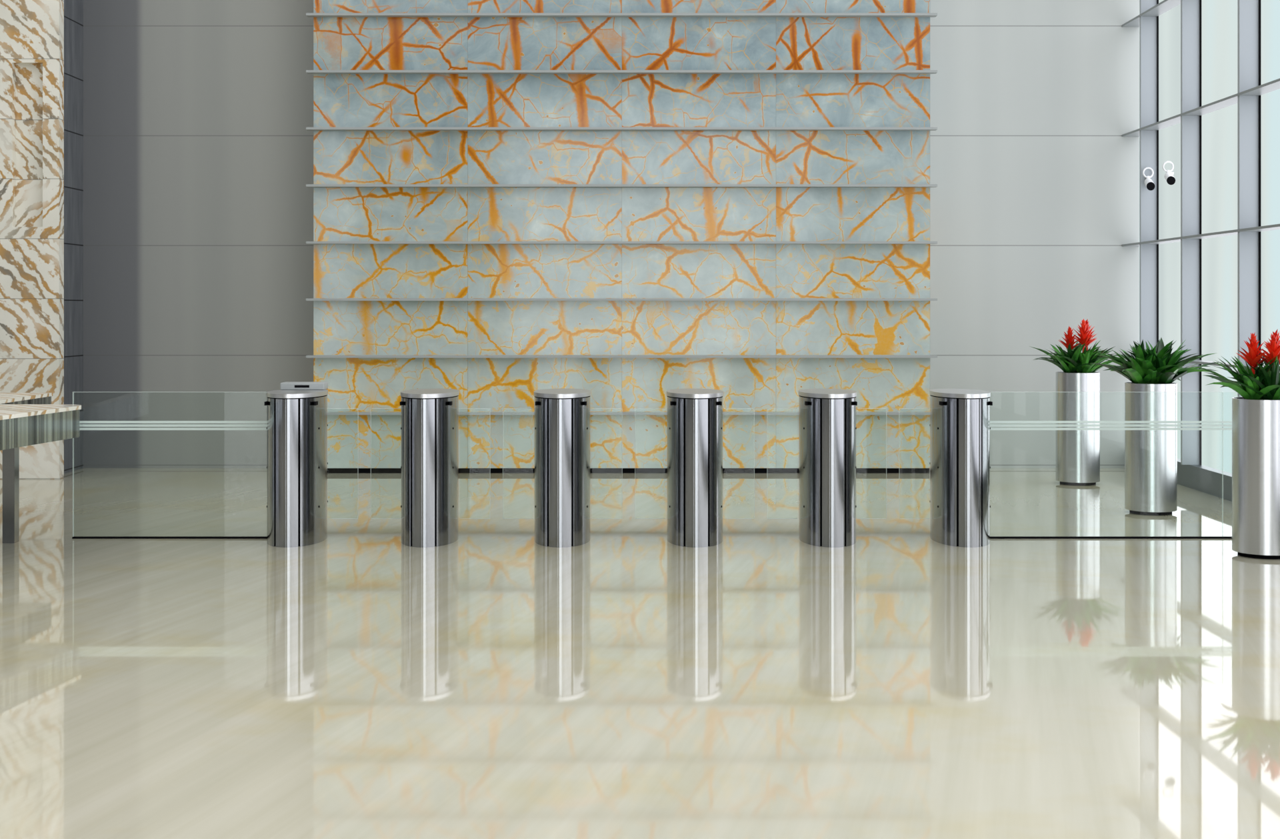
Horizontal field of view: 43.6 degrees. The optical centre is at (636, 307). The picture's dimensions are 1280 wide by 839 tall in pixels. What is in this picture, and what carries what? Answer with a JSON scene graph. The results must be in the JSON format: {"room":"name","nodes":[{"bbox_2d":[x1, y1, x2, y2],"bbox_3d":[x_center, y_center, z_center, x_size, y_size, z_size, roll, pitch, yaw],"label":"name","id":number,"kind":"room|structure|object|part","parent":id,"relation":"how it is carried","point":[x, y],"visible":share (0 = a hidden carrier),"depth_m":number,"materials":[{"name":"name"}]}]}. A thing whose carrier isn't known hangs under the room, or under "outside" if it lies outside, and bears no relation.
{"room":"office building lobby","nodes":[
{"label":"office building lobby","id":0,"kind":"room"},
{"bbox_2d":[0,0,63,478],"bbox_3d":[-8.135,-2.440,14.660,5.730,8.000,0.120,0,0,0],"label":"wall","id":1,"kind":"structure","parent":0,"point":[32,31],"depth_m":14.60,"materials":[{"name":"beige stone"}]},
{"bbox_2d":[64,0,83,473],"bbox_3d":[-8.197,-2.440,15.260,5.605,8.000,1.080,0,0,0],"label":"stone wall","id":2,"kind":"structure","parent":0,"point":[73,9],"depth_m":15.35,"materials":[{"name":"grey stone"}]},
{"bbox_2d":[83,0,1126,467],"bbox_3d":[-0.307,-2.440,15.700,10.175,8.000,0.200,0,0,0],"label":"wall","id":3,"kind":"structure","parent":0,"point":[198,146],"depth_m":15.60,"materials":[{"name":"grey paint"}]},
{"bbox_2d":[313,0,929,467],"bbox_3d":[-0.140,-2.465,15.350,5.820,7.950,0.500,0,0,0],"label":"wall panel","id":4,"kind":"object","parent":3,"relation":"attached to","point":[341,214],"visible":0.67,"depth_m":15.10,"materials":[{"name":"stone"}]},
{"bbox_2d":[1122,0,1279,464],"bbox_3d":[4.814,-2.540,3.304,0.169,7.800,24.589,0,0,0],"label":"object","id":5,"kind":"object","parent":3,"relation":"attached to","point":[1250,89],"visible":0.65,"depth_m":13.90,"materials":[{"name":"grey metal"}]},
{"bbox_2d":[1126,0,1139,381],"bbox_3d":[4.990,-2.440,15.700,0.420,8.000,0.200,0,0,0],"label":"end post","id":6,"kind":"object","parent":5,"relation":"attached to","point":[1133,6],"depth_m":15.60,"materials":[{"name":"grey metal"}]},
{"bbox_2d":[1142,167,1155,190],"bbox_3d":[4.792,-1.206,14.938,0.106,0.233,0.197,0,0,6],"label":"security camera","id":7,"kind":"object","parent":5,"relation":"attached to","point":[1149,184],"visible":1,"depth_m":14.91,"materials":[{"name":"white plastic"}]},
{"bbox_2d":[1158,0,1279,473],"bbox_3d":[4.900,-2.540,3.300,0.001,7.800,24.600,0,0,0],"label":"window panes","id":8,"kind":"structure","parent":5,"relation":"in","point":[1219,17],"depth_m":13.49,"materials":[{"name":"clear glass"}]},
{"bbox_2d":[1177,458,1231,501],"bbox_3d":[5.000,1.460,3.305,0.400,0.200,24.590,0,0,0],"label":"window sill","id":9,"kind":"structure","parent":3,"relation":"in","point":[1217,483],"depth_m":13.50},
{"bbox_3d":[5.000,1.460,3.305,0.400,0.200,24.590,0,0,0],"label":"sill","id":10,"kind":"part","parent":9,"relation":"part of","materials":[{"name":"silver metal"}]},
{"bbox_2d":[306,12,937,414],"bbox_3d":[-0.140,-2.487,15.050,5.920,6.977,0.100,0,0,0],"label":"wall ledge","id":11,"kind":"object","parent":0,"point":[309,15],"depth_m":15.00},
{"bbox_2d":[0,468,1279,838],"bbox_3d":[-2.900,1.560,3.400,16.200,0.001,24.800,0,0,0],"label":"floor","id":12,"kind":"structure","parent":0,"point":[628,681],"depth_m":6.88,"materials":[{"name":"stone"}]},
{"bbox_2d":[0,392,81,543],"bbox_3d":[-5.354,1.105,10.450,3.292,0.910,3.700,0,0,0],"label":"reception desk","id":13,"kind":"object","parent":12,"relation":"on","point":[27,419],"visible":1,"depth_m":10.58,"materials":[{"name":"stone"}]},
{"bbox_2d":[72,420,267,538],"bbox_3d":[-3.152,1.063,10.840,1.336,0.993,0.024,0,0,0],"label":"glass balustrade","id":14,"kind":"object","parent":12,"relation":"on","point":[81,421],"visible":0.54,"depth_m":10.83,"materials":[{"name":"clear"}]},
{"bbox_2d":[264,389,327,547],"bbox_3d":[-2.286,1.060,10.790,0.384,1.000,0.731,0,0,0],"label":"turnstile","id":15,"kind":"object","parent":12,"relation":"on","point":[297,425],"visible":0.99,"depth_m":10.49,"materials":[{"name":"silver metal"}]},
{"bbox_2d":[280,381,327,389],"bbox_3d":[-2.286,0.534,11.009,0.300,0.049,0.162,0,0,0],"label":"box","id":16,"kind":"object","parent":15,"relation":"on","point":[287,385],"visible":1,"depth_m":10.93,"materials":[{"name":"silver metal"}]},
{"bbox_2d":[400,388,459,547],"bbox_3d":[-1.393,1.060,10.790,0.384,1.000,0.731,0,0,0],"label":"turnstile","id":17,"kind":"object","parent":12,"relation":"on","point":[429,428],"visible":1,"depth_m":10.48,"materials":[{"name":"silver metal"}]},
{"bbox_2d":[534,388,590,547],"bbox_3d":[-0.500,1.060,10.790,0.384,1.000,0.731,0,0,0],"label":"turnstile","id":18,"kind":"object","parent":12,"relation":"on","point":[563,416],"visible":1,"depth_m":10.48,"materials":[{"name":"silver metal"}]},
{"bbox_2d":[327,468,929,472],"bbox_3d":[-0.140,1.535,15.365,5.820,0.050,0.470,0,0,0],"label":"plinth","id":19,"kind":"object","parent":12,"relation":"on","point":[329,470],"depth_m":15.13,"materials":[{"name":"black metal"}]},
{"bbox_2d":[666,388,723,547],"bbox_3d":[0.393,1.060,10.790,0.384,1.000,0.731,0,0,0],"label":"turnstile","id":20,"kind":"object","parent":12,"relation":"on","point":[695,416],"visible":1,"depth_m":10.48,"materials":[{"name":"silver metal"}]},
{"bbox_2d":[798,388,857,547],"bbox_3d":[1.286,1.060,10.790,0.384,1.000,0.731,0,0,0],"label":"turnstile","id":21,"kind":"object","parent":12,"relation":"on","point":[827,428],"visible":1,"depth_m":10.49,"materials":[{"name":"silver metal"}]},
{"bbox_2d":[929,388,992,547],"bbox_3d":[2.179,1.060,10.790,0.384,1.000,0.731,0,0,0],"label":"turnstile","id":22,"kind":"object","parent":12,"relation":"on","point":[960,428],"visible":1,"depth_m":10.49,"materials":[{"name":"silver metal"}]},
{"bbox_2d":[1029,318,1119,485],"bbox_3d":[3.942,0.826,14.214,0.878,1.467,0.811,0,0,20],"label":"planter","id":23,"kind":"object","parent":12,"relation":"on","point":[1077,387],"visible":0.96,"depth_m":14.07,"materials":[{"name":"silver metal"}]},
{"bbox_2d":[990,420,1231,538],"bbox_3d":[3.238,1.063,10.840,1.723,0.993,0.024,0,0,0],"label":"glass balustrade","id":24,"kind":"object","parent":12,"relation":"on","point":[991,421],"visible":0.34,"depth_m":10.83,"materials":[{"name":"clear"}]},
{"bbox_2d":[1091,337,1218,515],"bbox_3d":[4.007,0.892,12.175,1.023,1.336,0.981,0,0,0],"label":"planter","id":25,"kind":"object","parent":12,"relation":"on","point":[1151,456],"visible":1,"depth_m":12.04,"materials":[{"name":"silver metal"}]},
{"bbox_2d":[1193,328,1279,558],"bbox_3d":[3.953,0.845,10.093,0.894,1.429,0.948,0,0,0],"label":"planter","id":26,"kind":"object","parent":12,"relation":"on","point":[1256,414],"visible":1,"depth_m":9.96,"materials":[{"name":"silver metal"}]},
{"bbox_2d":[1162,160,1175,184],"bbox_3d":[4.842,-1.226,14.523,0.106,0.233,0.197,0,0,6],"label":"security camera","id":27,"kind":"object","parent":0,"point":[1169,177],"visible":1,"depth_m":14.51,"materials":[{"name":"white plastic"}]}
]}

